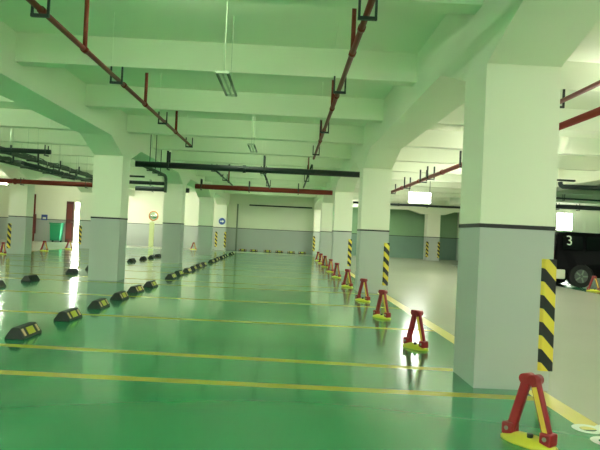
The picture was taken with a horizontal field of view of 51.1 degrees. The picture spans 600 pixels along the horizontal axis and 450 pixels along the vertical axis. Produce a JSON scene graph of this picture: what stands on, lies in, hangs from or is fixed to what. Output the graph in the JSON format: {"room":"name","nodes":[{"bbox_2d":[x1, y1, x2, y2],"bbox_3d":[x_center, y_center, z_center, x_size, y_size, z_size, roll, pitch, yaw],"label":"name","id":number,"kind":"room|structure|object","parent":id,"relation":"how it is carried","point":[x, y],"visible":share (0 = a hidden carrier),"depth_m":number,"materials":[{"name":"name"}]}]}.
{"room":"parking garage","nodes":[
{"label":"parking garage","id":0,"kind":"room"},
{"bbox_2d":[0,183,457,259],"bbox_3d":[-4.660,-0.309,39.826,29.394,3.750,0.172,3,-1,-1],"label":"wall","id":1,"kind":"structure","parent":0,"point":[260,228],"depth_m":39.77,"materials":[{"name":"grey paint"}]},
{"bbox_2d":[0,154,134,195],"bbox_3d":[-10.221,-2.310,14.122,0.646,0.961,51.030,3,-1,-1],"label":"trim","id":2,"kind":"structure","parent":1,"relation":"attached to","point":[12,171],"depth_m":23.62,"materials":[{"name":"paint"}]},
{"bbox_2d":[65,201,73,241],"bbox_3d":[-14.506,-0.200,39.456,0.448,2.569,0.108,3,-1,-1],"label":"door","id":3,"kind":"structure","parent":1,"relation":"in","point":[70,205],"depth_m":39.46,"materials":[{"name":"red wood"}]},
{"bbox_2d":[73,202,80,242],"bbox_3d":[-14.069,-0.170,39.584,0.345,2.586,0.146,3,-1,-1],"label":"door","id":4,"kind":"structure","parent":1,"relation":"in","point":[77,204],"depth_m":39.62,"materials":[{"name":"white"}]},
{"bbox_2d":[0,20,229,204],"bbox_3d":[-4.247,-2.029,14.248,0.646,0.961,51.030,3,-1,-1],"label":"beam","id":5,"kind":"structure","parent":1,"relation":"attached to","point":[56,94],"depth_m":11.08,"materials":[{"name":"paint"}]},
{"bbox_2d":[249,204,311,208],"bbox_3d":[-1.205,-1.165,39.567,3.965,0.086,0.084,3,-1,-1],"label":"pipe","id":6,"kind":"object","parent":1,"relation":"attached to","point":[249,204],"visible":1,"depth_m":39.54,"materials":[{"name":"grey metal"}]},
{"bbox_2d":[0,239,599,449],"bbox_3d":[0.280,1.456,14.302,38.359,0.001,51.030,3,-1,-1],"label":"floor","id":7,"kind":"structure","parent":0,"point":[242,350],"depth_m":5.92,"materials":[{"name":"green paint"}]},
{"bbox_2d":[0,242,6,253],"bbox_3d":[-10.742,0.835,22.695,0.388,0.437,0.194,2,-1,32],"label":"lock","id":8,"kind":"object","parent":7,"relation":"on","point":[2,243],"visible":0.99,"depth_m":22.64,"materials":[{"name":"yellow paint"}]},
{"bbox_2d":[7,179,34,253],"bbox_3d":[-10.514,-0.319,23.640,0.659,2.789,0.659,3,-1,-1],"label":"pillar","id":9,"kind":"structure","parent":7,"relation":"on","point":[21,200],"depth_m":23.32,"materials":[{"name":"grey paint"}]},
{"bbox_2d":[4,322,41,339],"bbox_3d":[-2.993,1.142,6.802,0.207,0.121,0.491,3,-1,-1],"label":"wheel stop","id":10,"kind":"object","parent":7,"relation":"on","point":[27,330],"visible":1,"depth_m":6.65,"materials":[{"name":"black rubber"}]},
{"bbox_2d":[21,274,39,281],"bbox_3d":[-5.608,1.104,13.058,0.207,0.121,0.491,3,-1,-1],"label":"wheel stop","id":11,"kind":"object","parent":7,"relation":"on","point":[29,278],"visible":1,"depth_m":12.89,"materials":[{"name":"black rubber"}]},
{"bbox_2d":[32,194,35,240],"bbox_3d":[-16.638,-0.467,39.235,0.224,2.931,0.207,3,-1,-1],"label":"pipe","id":12,"kind":"object","parent":7,"relation":"on","point":[34,214],"visible":0.76,"depth_m":39.22,"materials":[{"name":"red metal"}]},
{"bbox_2d":[49,222,64,241],"bbox_3d":[-15.204,0.462,39.159,0.759,1.207,0.586,3,-1,-1],"label":"waste bin","id":13,"kind":"object","parent":7,"relation":"on","point":[56,229],"visible":0.96,"depth_m":38.93,"materials":[{"name":"green plastic"}]},
{"bbox_2d":[53,308,81,321],"bbox_3d":[-3.005,1.160,8.147,0.207,0.121,0.491,3,-1,-1],"label":"wheel stop","id":14,"kind":"object","parent":7,"relation":"on","point":[70,314],"visible":1,"depth_m":7.97,"materials":[{"name":"black rubber"}]},
{"bbox_2d":[65,268,78,273],"bbox_3d":[-5.662,1.136,15.601,0.207,0.121,0.491,3,-1,-5],"label":"wheel stop","id":15,"kind":"object","parent":7,"relation":"on","point":[71,270],"visible":1,"depth_m":15.37,"materials":[{"name":"black rubber"}]},
{"bbox_2d":[78,192,91,248],"bbox_3d":[-10.687,-0.219,31.654,0.659,2.789,0.659,3,-1,-1],"label":"pillar","id":16,"kind":"structure","parent":7,"relation":"on","point":[86,198],"depth_m":31.33,"materials":[{"name":"grey paint"}]},
{"bbox_2d":[87,298,109,309],"bbox_3d":[-3.018,1.176,9.423,0.207,0.121,0.491,3,-1,-2],"label":"wheel stop","id":17,"kind":"object","parent":7,"relation":"on","point":[100,303],"visible":1,"depth_m":9.22,"materials":[{"name":"black rubber"}]},
{"bbox_2d":[88,155,129,280],"bbox_3d":[-4.335,-0.155,14.287,0.657,2.789,0.657,3,-1,-1],"label":"pillar","id":18,"kind":"structure","parent":7,"relation":"on","point":[111,174],"depth_m":13.97,"materials":[{"name":"grey paint"}]},
{"bbox_2d":[110,290,128,300],"bbox_3d":[-3.050,1.191,10.620,0.207,0.121,0.491,3,-1,-2],"label":"wheel stop","id":19,"kind":"object","parent":7,"relation":"on","point":[121,295],"visible":1,"depth_m":10.40,"materials":[{"name":"black rubber"}]},
{"bbox_2d":[127,285,144,292],"bbox_3d":[-3.103,1.205,11.869,0.207,0.121,0.491,3,-1,1],"label":"wheel stop","id":20,"kind":"object","parent":7,"relation":"on","point":[136,288],"visible":0.95,"depth_m":11.65,"materials":[{"name":"black rubber"}]},
{"bbox_2d":[143,280,157,287],"bbox_3d":[-3.097,1.221,13.025,0.207,0.121,0.491,3,-1,0],"label":"wheel stop","id":21,"kind":"object","parent":7,"relation":"on","point":[149,284],"visible":0.98,"depth_m":12.79,"materials":[{"name":"black rubber"}]},
{"bbox_2d":[148,211,157,246],"bbox_3d":[-8.875,0.247,37.884,0.595,2.194,0.241,3,-1,-1],"label":"convex mirror","id":22,"kind":"object","parent":7,"relation":"on","point":[153,215],"visible":0.96,"depth_m":37.83,"materials":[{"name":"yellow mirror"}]},
{"bbox_2d":[165,273,176,278],"bbox_3d":[-3.156,1.250,15.386,0.207,0.121,0.491,3,-1,0],"label":"wheel stop","id":23,"kind":"object","parent":7,"relation":"on","point":[171,275],"visible":1,"depth_m":15.16,"materials":[{"name":"black rubber"}]},
{"bbox_2d":[161,183,185,262],"bbox_3d":[-4.510,-0.055,22.387,0.657,2.789,0.657,3,-1,-1],"label":"pillar","id":24,"kind":"structure","parent":7,"relation":"on","point":[174,199],"depth_m":22.06,"materials":[{"name":"grey paint"}]},
{"bbox_2d":[197,197,214,254],"bbox_3d":[-4.591,0.051,30.576,0.657,2.789,0.657,3,-1,-1],"label":"pillar","id":25,"kind":"structure","parent":7,"relation":"on","point":[206,204],"depth_m":30.25,"materials":[{"name":"grey paint"}]},
{"bbox_2d":[215,204,227,249],"bbox_3d":[-4.856,0.149,38.838,0.675,2.789,0.673,3,-1,-1],"label":"pillar","id":26,"kind":"structure","parent":7,"relation":"on","point":[222,210],"depth_m":38.53,"materials":[{"name":"grey paint"}]},
{"bbox_2d":[218,217,225,224],"bbox_3d":[-4.782,-0.225,38.491,0.483,0.483,0.043,3,-1,-1],"label":"sign","id":27,"kind":"object","parent":26,"relation":"attached to","point":[221,220],"visible":1,"depth_m":38.48,"materials":[{"name":"blue"}]},
{"bbox_2d":[235,204,238,249],"bbox_3d":[-3.986,0.130,39.620,0.101,2.931,0.103,3,-1,-1],"label":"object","id":28,"kind":"structure","parent":7,"relation":"on","point":[237,204],"depth_m":39.58,"materials":[{"name":"paint"}]},
{"bbox_2d":[312,209,320,254],"bbox_3d":[1.144,0.432,38.971,0.659,2.789,0.659,3,-1,-1],"label":"pillar","id":29,"kind":"structure","parent":7,"relation":"on","point":[317,212],"depth_m":38.65,"materials":[{"name":"grey paint"}]},
{"bbox_2d":[319,203,332,260],"bbox_3d":[1.323,0.329,30.700,0.657,2.789,0.657,3,-1,-1],"label":"pillar","id":30,"kind":"structure","parent":7,"relation":"on","point":[325,244],"depth_m":30.38,"materials":[{"name":"grey paint"}]},
{"bbox_2d":[326,259,333,271],"bbox_3d":[1.030,1.364,21.122,0.194,0.437,0.388,3,-1,-33],"label":"lock","id":31,"kind":"object","parent":7,"relation":"on","point":[330,260],"visible":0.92,"depth_m":21.07,"materials":[{"name":"yellow paint"}]},
{"bbox_2d":[332,263,340,277],"bbox_3d":[1.086,1.332,18.528,0.194,0.437,0.388,3,-1,-34],"label":"lock","id":32,"kind":"object","parent":7,"relation":"on","point":[334,275],"visible":0.99,"depth_m":18.47,"materials":[{"name":"yellow paint"}]},
{"bbox_2d":[330,192,352,270],"bbox_3d":[1.508,0.228,22.505,0.673,2.789,0.673,3,-1,-1],"label":"pillar","id":33,"kind":"structure","parent":7,"relation":"on","point":[341,247],"depth_m":22.19,"materials":[{"name":"grey paint"}]},
{"bbox_2d":[341,269,352,287],"bbox_3d":[1.156,1.292,15.280,0.194,0.437,0.388,3,-1,-36],"label":"lock","id":34,"kind":"object","parent":7,"relation":"on","point":[347,271],"visible":1,"depth_m":15.23,"materials":[{"name":"yellow paint"}]},
{"bbox_2d":[355,278,370,301],"bbox_3d":[1.223,1.253,12.143,0.194,0.437,0.388,3,-1,-37],"label":"lock","id":35,"kind":"object","parent":7,"relation":"on","point":[363,280],"visible":1,"depth_m":12.09,"materials":[{"name":"yellow paint"}]},
{"bbox_2d":[355,168,391,292],"bbox_3d":[1.682,0.127,14.405,0.673,2.789,0.673,3,-1,-1],"label":"pillar","id":36,"kind":"structure","parent":7,"relation":"on","point":[373,245],"depth_m":14.09,"materials":[{"name":"grey paint"}]},
{"bbox_2d":[373,290,390,319],"bbox_3d":[1.276,1.223,9.721,0.194,0.437,0.388,3,-1,-31],"label":"lock","id":37,"kind":"object","parent":7,"relation":"on","point":[382,293],"visible":1,"depth_m":9.66,"materials":[{"name":"yellow paint"}]},
{"bbox_2d":[402,310,428,350],"bbox_3d":[1.330,1.191,7.188,0.194,0.437,0.388,3,-1,-31],"label":"lock","id":38,"kind":"object","parent":7,"relation":"on","point":[416,314],"visible":1,"depth_m":7.13,"materials":[{"name":"yellow paint"}]},
{"bbox_2d":[423,214,440,260],"bbox_3d":[7.943,0.734,37.791,0.804,2.789,0.802,3,-1,-1],"label":"pillar","id":39,"kind":"structure","parent":7,"relation":"on","point":[431,248],"depth_m":37.41,"materials":[{"name":"grey paint"}]},
{"bbox_2d":[453,63,560,390],"bbox_3d":[1.869,0.019,5.701,0.673,2.789,0.673,3,-1,-1],"label":"pillar","id":40,"kind":"structure","parent":7,"relation":"on","point":[506,292],"depth_m":5.39,"materials":[{"name":"grey paint"}]},
{"bbox_2d":[500,372,557,449],"bbox_3d":[1.443,1.153,3.940,0.194,0.437,0.388,3,-1,-37],"label":"lock","id":41,"kind":"object","parent":7,"relation":"on","point":[546,440],"visible":1,"depth_m":3.89,"materials":[{"name":"red metal"}]},
{"bbox_2d":[554,232,599,287],"bbox_3d":[9.932,1.142,19.988,4.782,1.681,1.893,3,-1,-1],"label":"car","id":42,"kind":"object","parent":7,"relation":"on","point":[577,255],"visible":0.71,"depth_m":19.09,"materials":[{"name":"black paint"}]},
{"bbox_2d":[571,424,599,444],"bbox_3d":[2.064,1.402,4.175,0.374,0.001,0.500,3,-1,-1],"label":"floor marking","id":43,"kind":"object","parent":7,"relation":"on","point":[595,439],"visible":1,"depth_m":4.26,"materials":[{"name":"white paint"}]},
{"bbox_2d":[586,276,599,291],"bbox_3d":[8.353,1.662,17.835,0.388,0.437,0.194,2,-1,21],"label":"lock","id":44,"kind":"object","parent":7,"relation":"on","point":[593,277],"visible":0.99,"depth_m":17.80,"materials":[{"name":"yellow paint"}]},
{"bbox_2d":[0,0,599,137],"bbox_3d":[0.459,-2.375,14.353,38.704,0.172,51.375,3,-1,-1],"label":"ceiling","id":45,"kind":"structure","parent":0,"point":[177,20],"depth_m":7.87,"materials":[{"name":"paint"}]},
{"bbox_2d":[0,95,19,104],"bbox_3d":[-7.159,-2.491,11.319,5.336,0.388,0.259,3,-1,-1],"label":"beam","id":46,"kind":"structure","parent":45,"relation":"attached to","point":[3,100],"depth_m":11.23,"materials":[{"name":"paint"}]},
{"bbox_2d":[0,122,50,156],"bbox_3d":[-7.582,-2.126,13.401,4.526,1.096,0.208,3,-1,-1],"label":"pipe","id":47,"kind":"object","parent":45,"relation":"hanging from","point":[44,151],"visible":0.91,"depth_m":13.39,"materials":[{"name":"grey metal"}]},
{"bbox_2d":[0,176,56,180],"bbox_3d":[-15.028,-2.568,33.035,8.189,0.388,0.259,3,-1,-1],"label":"trim","id":48,"kind":"structure","parent":45,"relation":"attached to","point":[7,177],"depth_m":32.94,"materials":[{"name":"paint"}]},
{"bbox_2d":[0,108,73,130],"bbox_3d":[-7.221,-2.455,14.232,5.336,0.388,0.259,3,-1,-1],"label":"beam","id":49,"kind":"structure","parent":45,"relation":"attached to","point":[11,118],"depth_m":14.12,"materials":[{"name":"paint"}]},
{"bbox_2d":[0,131,79,179],"bbox_3d":[-7.690,-2.100,18.098,0.526,1.032,8.538,3,-1,-1],"label":"cable tray","id":50,"kind":"object","parent":45,"relation":"hanging from","point":[3,159],"visible":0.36,"depth_m":17.86,"materials":[{"name":"grey metal"}]},
{"bbox_2d":[0,127,87,145],"bbox_3d":[-7.282,-2.420,17.032,5.336,0.388,0.259,3,-1,-1],"label":"beam","id":51,"kind":"structure","parent":45,"relation":"attached to","point":[55,137],"depth_m":16.91,"materials":[{"name":"paint"}]},
{"bbox_2d":[0,129,92,177],"bbox_3d":[-7.088,-2.113,18.240,0.319,0.946,8.106,3,-1,-1],"label":"cable tray","id":52,"kind":"object","parent":45,"relation":"hanging from","point":[31,158],"visible":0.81,"depth_m":17.36,"materials":[{"name":"grey metal"}]},
{"bbox_2d":[0,170,92,187],"bbox_3d":[-9.616,-2.035,22.755,6.551,1.217,0.288,3,-1,-1],"label":"pipe","id":53,"kind":"object","parent":45,"relation":"hanging from","point":[20,181],"visible":0.75,"depth_m":22.69,"materials":[{"name":"red metal"}]},
{"bbox_2d":[0,142,93,156],"bbox_3d":[-7.339,-2.387,19.704,5.336,0.388,0.259,3,-1,-1],"label":"beam","id":54,"kind":"structure","parent":45,"relation":"attached to","point":[66,150],"depth_m":19.57,"materials":[{"name":"paint"}]},
{"bbox_2d":[21,159,93,184],"bbox_3d":[-6.597,-1.947,18.507,0.188,1.226,7.413,3,-1,-1],"label":"pipe","id":55,"kind":"object","parent":45,"relation":"hanging from","point":[49,170],"visible":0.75,"depth_m":16.80,"materials":[{"name":"grey metal"}]},
{"bbox_2d":[15,153,135,166],"bbox_3d":[-7.396,-2.354,22.375,5.336,0.388,0.259,3,-1,-1],"label":"beam","id":56,"kind":"structure","parent":45,"relation":"attached to","point":[52,158],"depth_m":22.23,"materials":[{"name":"paint"}]},
{"bbox_2d":[45,163,152,173],"bbox_3d":[-7.455,-2.320,25.090,5.336,0.388,0.259,3,-1,-1],"label":"beam","id":57,"kind":"structure","parent":45,"relation":"attached to","point":[83,167],"depth_m":24.94,"materials":[{"name":"paint"}]},
{"bbox_2d":[26,0,192,147],"bbox_3d":[-2.100,-2.108,5.284,0.149,0.838,15.775,3,-1,-1],"label":"pipe","id":58,"kind":"object","parent":45,"relation":"hanging from","point":[42,11],"visible":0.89,"depth_m":6.43,"materials":[{"name":"red metal"}]},
{"bbox_2d":[68,170,161,178],"bbox_3d":[-7.512,-2.287,27.761,5.336,0.388,0.259,3,-1,-1],"label":"trim","id":59,"kind":"structure","parent":45,"relation":"attached to","point":[147,176],"depth_m":27.65,"materials":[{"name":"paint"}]},
{"bbox_2d":[81,175,163,185],"bbox_3d":[-6.781,-1.850,25.055,3.879,0.484,0.248,3,-1,-1],"label":"pipe","id":60,"kind":"object","parent":45,"relation":"hanging from","point":[151,182],"visible":0.48,"depth_m":25.01,"materials":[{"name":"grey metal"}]},
{"bbox_2d":[129,178,163,181],"bbox_3d":[-7.572,-2.253,30.519,5.336,0.388,0.259,3,-1,-1],"label":"trim","id":61,"kind":"structure","parent":45,"relation":"attached to","point":[134,179],"depth_m":30.39,"materials":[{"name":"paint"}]},
{"bbox_2d":[144,135,166,192],"bbox_3d":[-3.826,-1.705,16.713,0.138,1.497,2.937,3,-1,-1],"label":"pipe","id":62,"kind":"object","parent":45,"relation":"attached to","point":[154,171],"visible":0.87,"depth_m":16.76,"materials":[{"name":"grey metal"}]},
{"bbox_2d":[129,184,193,188],"bbox_3d":[-7.629,-2.220,33.190,5.336,0.388,0.259,3,-1,-1],"label":"trim","id":63,"kind":"structure","parent":45,"relation":"attached to","point":[187,186],"depth_m":33.06,"materials":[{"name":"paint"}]},
{"bbox_2d":[135,186,189,192],"bbox_3d":[-6.199,-1.938,28.346,2.414,0.941,0.327,3,-1,-1],"label":"pipe","id":64,"kind":"object","parent":45,"relation":"attached to","point":[140,188],"visible":0.58,"depth_m":28.25,"materials":[{"name":"grey metal"}]},
{"bbox_2d":[15,32,417,85],"bbox_3d":[-1.104,-2.246,8.532,5.370,0.388,0.259,3,-1,-1],"label":"ceiling beam","id":65,"kind":"structure","parent":45,"relation":"attached to","point":[32,49],"depth_m":8.41,"materials":[{"name":"paint"}]},
{"bbox_2d":[211,152,232,185],"bbox_3d":[-2.243,-1.850,18.556,0.149,1.010,6.293,3,-1,-1],"label":"pipe","id":66,"kind":"object","parent":45,"relation":"hanging from","point":[228,174],"visible":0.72,"depth_m":19.02,"materials":[{"name":"grey metal"}]},
{"bbox_2d":[215,2,236,96],"bbox_3d":[-0.786,-1.988,6.949,0.143,0.909,1.098,3,-1,-1],"label":"hanging lamp","id":67,"kind":"object","parent":45,"relation":"hanging from","point":[217,72],"visible":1,"depth_m":6.79,"materials":[{"name":"grey"}]},
{"bbox_2d":[85,84,383,122],"bbox_3d":[-1.167,-2.210,11.445,5.370,0.388,0.259,3,-1,-1],"label":"beam","id":68,"kind":"structure","parent":45,"relation":"attached to","point":[113,97],"depth_m":11.32,"materials":[{"name":"paint"}]},
{"bbox_2d":[127,115,363,144],"bbox_3d":[-1.230,-2.173,14.357,5.370,0.388,0.259,3,-1,-1],"label":"trim","id":69,"kind":"structure","parent":45,"relation":"attached to","point":[136,124],"depth_m":14.23,"materials":[{"name":"paint"}]},
{"bbox_2d":[135,136,359,177],"bbox_3d":[-1.209,-1.788,15.000,5.370,1.133,0.264,3,-1,-1],"label":"pipe","id":70,"kind":"object","parent":45,"relation":"hanging from","point":[167,164],"visible":0.87,"depth_m":14.94,"materials":[{"name":"grey metal"}]},
{"bbox_2d":[153,135,350,158],"bbox_3d":[-1.290,-2.139,17.158,5.370,0.388,0.259,3,-1,-1],"label":"trim","id":71,"kind":"structure","parent":45,"relation":"attached to","point":[200,144],"depth_m":17.03,"materials":[{"name":"paint"}]},
{"bbox_2d":[247,122,256,152],"bbox_3d":[-0.898,-1.924,12.162,0.143,0.909,1.098,3,-1,-1],"label":"hanging lamp","id":72,"kind":"object","parent":45,"relation":"hanging from","point":[248,144],"visible":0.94,"depth_m":12.02,"materials":[{"name":"grey"}]},
{"bbox_2d":[171,151,342,168],"bbox_3d":[-1.347,-2.106,19.829,5.370,0.388,0.259,3,-1,-1],"label":"trim","id":73,"kind":"structure","parent":45,"relation":"attached to","point":[189,156],"depth_m":19.70,"materials":[{"name":"paint"}]},
{"bbox_2d":[185,161,335,176],"bbox_3d":[-1.405,-2.072,22.501,5.370,0.388,0.259,3,-1,-1],"label":"trim","id":74,"kind":"structure","parent":45,"relation":"attached to","point":[185,161],"depth_m":22.38,"materials":[{"name":"paint"}]},
{"bbox_2d":[196,170,330,182],"bbox_3d":[-1.463,-2.039,25.215,5.370,0.388,0.259,3,-1,-1],"label":"trim","id":75,"kind":"structure","parent":45,"relation":"attached to","point":[206,173],"depth_m":25.09,"materials":[{"name":"paint"}]},
{"bbox_2d":[195,171,332,194],"bbox_3d":[-1.245,-1.692,22.068,4.827,1.140,0.288,3,-1,-1],"label":"pipe","id":76,"kind":"object","parent":45,"relation":"hanging from","point":[201,185],"visible":0.89,"depth_m":21.99,"materials":[{"name":"red metal"}]},
{"bbox_2d":[205,177,325,186],"bbox_3d":[-1.521,-2.006,27.887,5.370,0.388,0.259,3,-1,-1],"label":"trim","id":77,"kind":"structure","parent":45,"relation":"attached to","point":[207,179],"depth_m":27.76,"materials":[{"name":"paint"}]},
{"bbox_2d":[261,142,270,188],"bbox_3d":[-0.953,-1.768,18.583,0.149,1.053,6.293,3,-1,-1],"label":"pipe","id":78,"kind":"object","parent":45,"relation":"hanging from","point":[266,179],"visible":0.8,"depth_m":18.16,"materials":[{"name":"grey metal"}]},
{"bbox_2d":[212,182,322,189],"bbox_3d":[-1.580,-1.971,30.644,5.370,0.388,0.259,3,-1,-1],"label":"trim","id":79,"kind":"structure","parent":45,"relation":"attached to","point":[213,183],"depth_m":30.51,"materials":[{"name":"paint"}]},
{"bbox_2d":[223,190,316,197],"bbox_3d":[-1.697,-1.904,36.073,5.370,0.388,0.259,3,-1,-1],"label":"trim","id":80,"kind":"structure","parent":45,"relation":"attached to","point":[224,191],"depth_m":35.95,"materials":[{"name":"paint"}]},
{"bbox_2d":[303,146,312,187],"bbox_3d":[0.220,-1.762,18.177,0.149,0.967,7.155,3,-1,-1],"label":"pipe","id":81,"kind":"object","parent":45,"relation":"hanging from","point":[311,166],"visible":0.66,"depth_m":17.34,"materials":[{"name":"grey metal"}]},
{"bbox_2d":[312,0,377,159],"bbox_3d":[0.513,-1.978,5.899,0.149,0.838,16.895,3,-1,-1],"label":"pipe","id":82,"kind":"object","parent":45,"relation":"hanging from","point":[355,38],"visible":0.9,"depth_m":5.93,"materials":[{"name":"red metal"}]},
{"bbox_2d":[208,0,482,14],"bbox_3d":[-1.043,-2.281,5.671,5.370,0.388,0.259,3,-1,-1],"label":"beam","id":83,"kind":"structure","parent":45,"relation":"attached to","point":[468,7],"depth_m":5.72,"materials":[{"name":"paint"}]},
{"bbox_2d":[353,196,435,202],"bbox_3d":[4.734,-1.602,36.208,6.215,0.388,0.259,3,-1,-1],"label":"trim","id":84,"kind":"structure","parent":45,"relation":"attached to","point":[354,197],"depth_m":36.10,"materials":[{"name":"paint"}]},
{"bbox_2d":[353,193,447,200],"bbox_3d":[4.793,-1.636,33.450,6.215,0.388,0.259,3,-1,-1],"label":"trim","id":85,"kind":"structure","parent":45,"relation":"attached to","point":[354,194],"depth_m":33.34,"materials":[{"name":"paint"}]},
{"bbox_2d":[353,201,459,208],"bbox_3d":[4.998,-1.372,30.304,5.603,0.976,0.208,3,-1,-1],"label":"pipe","id":86,"kind":"object","parent":45,"relation":"hanging from","point":[354,202],"visible":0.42,"depth_m":30.28,"materials":[{"name":"grey metal"}]},
{"bbox_2d":[353,189,460,197],"bbox_3d":[4.851,-1.669,30.779,6.215,0.388,0.259,3,-1,-1],"label":"trim","id":87,"kind":"structure","parent":45,"relation":"attached to","point":[449,195],"depth_m":30.68,"materials":[{"name":"paint"}]},
{"bbox_2d":[355,184,460,193],"bbox_3d":[4.910,-1.703,28.021,6.215,0.388,0.259,3,-1,-1],"label":"trim","id":88,"kind":"structure","parent":45,"relation":"attached to","point":[412,189],"depth_m":27.91,"materials":[{"name":"paint"}]},
{"bbox_2d":[356,179,460,188],"bbox_3d":[4.967,-1.736,25.350,6.215,0.388,0.259,3,-1,-1],"label":"trim","id":89,"kind":"structure","parent":45,"relation":"attached to","point":[433,184],"depth_m":25.23,"materials":[{"name":"paint"}]},
{"bbox_2d":[408,181,430,203],"bbox_3d":[4.532,-1.389,23.734,0.862,1.161,0.134,3,-1,-1],"label":"box","id":90,"kind":"object","parent":45,"relation":"hanging from","point":[413,197],"visible":0.84,"depth_m":23.67,"materials":[{"name":"white"}]},
{"bbox_2d":[392,172,461,182],"bbox_3d":[5.026,-1.770,22.635,6.215,0.388,0.259,3,-1,-1],"label":"beam","id":91,"kind":"structure","parent":45,"relation":"attached to","point":[395,175],"depth_m":22.50,"materials":[{"name":"paint"}]},
{"bbox_2d":[314,0,599,208],"bbox_3d":[1.762,-1.746,14.373,0.646,0.961,51.030,3,-1,-1],"label":"beam","id":92,"kind":"structure","parent":45,"relation":"attached to","point":[515,32],"depth_m":6.30,"materials":[{"name":"paint"}]},
{"bbox_2d":[392,161,557,178],"bbox_3d":[5.083,-1.803,19.964,6.215,0.388,0.259,3,-1,-1],"label":"beam","id":93,"kind":"structure","parent":45,"relation":"attached to","point":[413,167],"depth_m":19.81,"materials":[{"name":"paint"}]},
{"bbox_2d":[391,107,599,193],"bbox_3d":[3.387,-1.661,13.890,0.208,0.989,24.136,3,-1,-1],"label":"pipe","id":94,"kind":"object","parent":45,"relation":"attached to","point":[595,112],"visible":0.56,"depth_m":12.95,"materials":[{"name":"red metal"}]},
{"bbox_2d":[396,147,599,170],"bbox_3d":[5.141,-1.836,17.292,6.215,0.388,0.259,3,-1,-1],"label":"beam","id":95,"kind":"structure","parent":45,"relation":"attached to","point":[406,154],"depth_m":17.15,"materials":[{"name":"paint"}]},
{"bbox_2d":[405,130,599,156],"bbox_3d":[5.201,-1.871,14.492,6.215,0.388,0.259,3,-1,-1],"label":"beam","id":96,"kind":"structure","parent":45,"relation":"attached to","point":[433,139],"depth_m":14.38,"materials":[{"name":"paint"}]},
{"bbox_2d":[433,103,599,133],"bbox_3d":[5.264,-1.907,11.579,6.215,0.388,0.259,3,-1,-1],"label":"beam","id":97,"kind":"structure","parent":45,"relation":"attached to","point":[455,118],"depth_m":11.44,"materials":[{"name":"paint"}]},
{"bbox_2d":[449,170,599,205],"bbox_3d":[8.689,-1.467,11.070,0.646,0.961,44.134,3,-1,-1],"label":"trim","id":98,"kind":"structure","parent":45,"relation":"attached to","point":[591,178],"depth_m":18.68,"materials":[{"name":"paint"}]},
{"bbox_2d":[557,179,599,190],"bbox_3d":[8.209,-0.987,16.227,4.396,0.241,0.121,3,-1,-1],"label":"pipe","id":99,"kind":"object","parent":98,"relation":"attached to","point":[560,184],"visible":0.93,"depth_m":16.15,"materials":[{"name":"grey metal"}]},
{"bbox_2d":[556,189,599,195],"bbox_3d":[14.041,-1.310,25.540,10.663,0.388,0.259,3,-1,-1],"label":"trim","id":100,"kind":"structure","parent":45,"relation":"attached to","point":[569,191],"depth_m":25.35,"materials":[{"name":"paint"}]},
{"bbox_2d":[556,203,599,210],"bbox_3d":[13.919,-0.956,23.765,10.085,1.148,0.268,3,-1,-1],"label":"pipe","id":101,"kind":"object","parent":45,"relation":"hanging from","point":[578,208],"visible":0.75,"depth_m":23.62,"materials":[{"name":"grey metal"}]},
{"bbox_2d":[556,194,599,199],"bbox_3d":[13.983,-1.277,28.211,10.663,0.388,0.259,3,-1,-1],"label":"trim","id":102,"kind":"structure","parent":45,"relation":"attached to","point":[595,197],"depth_m":28.05,"materials":[{"name":"paint"}]},
{"bbox_2d":[556,199,599,204],"bbox_3d":[13.924,-1.242,30.968,10.663,0.388,0.259,3,-1,-1],"label":"trim","id":103,"kind":"structure","parent":45,"relation":"attached to","point":[557,200],"depth_m":30.84,"materials":[{"name":"paint"}]},
{"bbox_2d":[556,194,599,201],"bbox_3d":[9.968,-1.264,21.442,3.449,0.946,0.159,3,-1,-1],"label":"pipe","id":104,"kind":"object","parent":45,"relation":"attached to","point":[562,198],"visible":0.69,"depth_m":21.40,"materials":[{"name":"grey metal"}]},
{"bbox_2d":[560,61,599,95],"bbox_3d":[5.326,-1.943,8.666,6.215,0.388,0.259,3,-1,-1],"label":"beam","id":105,"kind":"structure","parent":45,"relation":"attached to","point":[575,76],"depth_m":8.51,"materials":[{"name":"paint"}]},
{"bbox_2d":[560,80,599,107],"bbox_3d":[3.427,-1.909,5.530,0.161,0.712,5.689,3,-1,-1],"label":"pipe","id":106,"kind":"object","parent":45,"relation":"hanging from","point":[564,99],"visible":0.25,"depth_m":7.59,"materials":[{"name":"red metal"}]},
{"bbox_2d":[456,212,459,260],"bbox_3d":[10.178,0.342,36.688,0.172,3.750,7.068,3,-1,-1],"label":"wall","id":107,"kind":"structure","parent":0,"point":[458,219],"depth_m":39.79,"materials":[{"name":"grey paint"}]},
{"bbox_2d":[353,199,459,214],"bbox_3d":[6.494,-1.196,37.792,7.198,0.991,0.517,3,-1,-1],"label":"trim","id":108,"kind":"structure","parent":107,"relation":"attached to","point":[420,210],"depth_m":37.56,"materials":[{"name":"paint"}]},
{"bbox_2d":[555,203,599,233],"bbox_3d":[14.643,0.506,33.333,8.965,3.750,0.172,3,-1,-1],"label":"wall","id":109,"kind":"structure","parent":0,"point":[584,221],"depth_m":33.27,"materials":[{"name":"grey paint"}]},
{"bbox_2d":[556,212,572,230],"bbox_3d":[14.007,-0.172,33.289,0.905,0.991,0.146,3,-1,-1],"label":"window","id":110,"kind":"structure","parent":109,"relation":"in","point":[564,220],"depth_m":33.34,"materials":[{"name":"white glass"}]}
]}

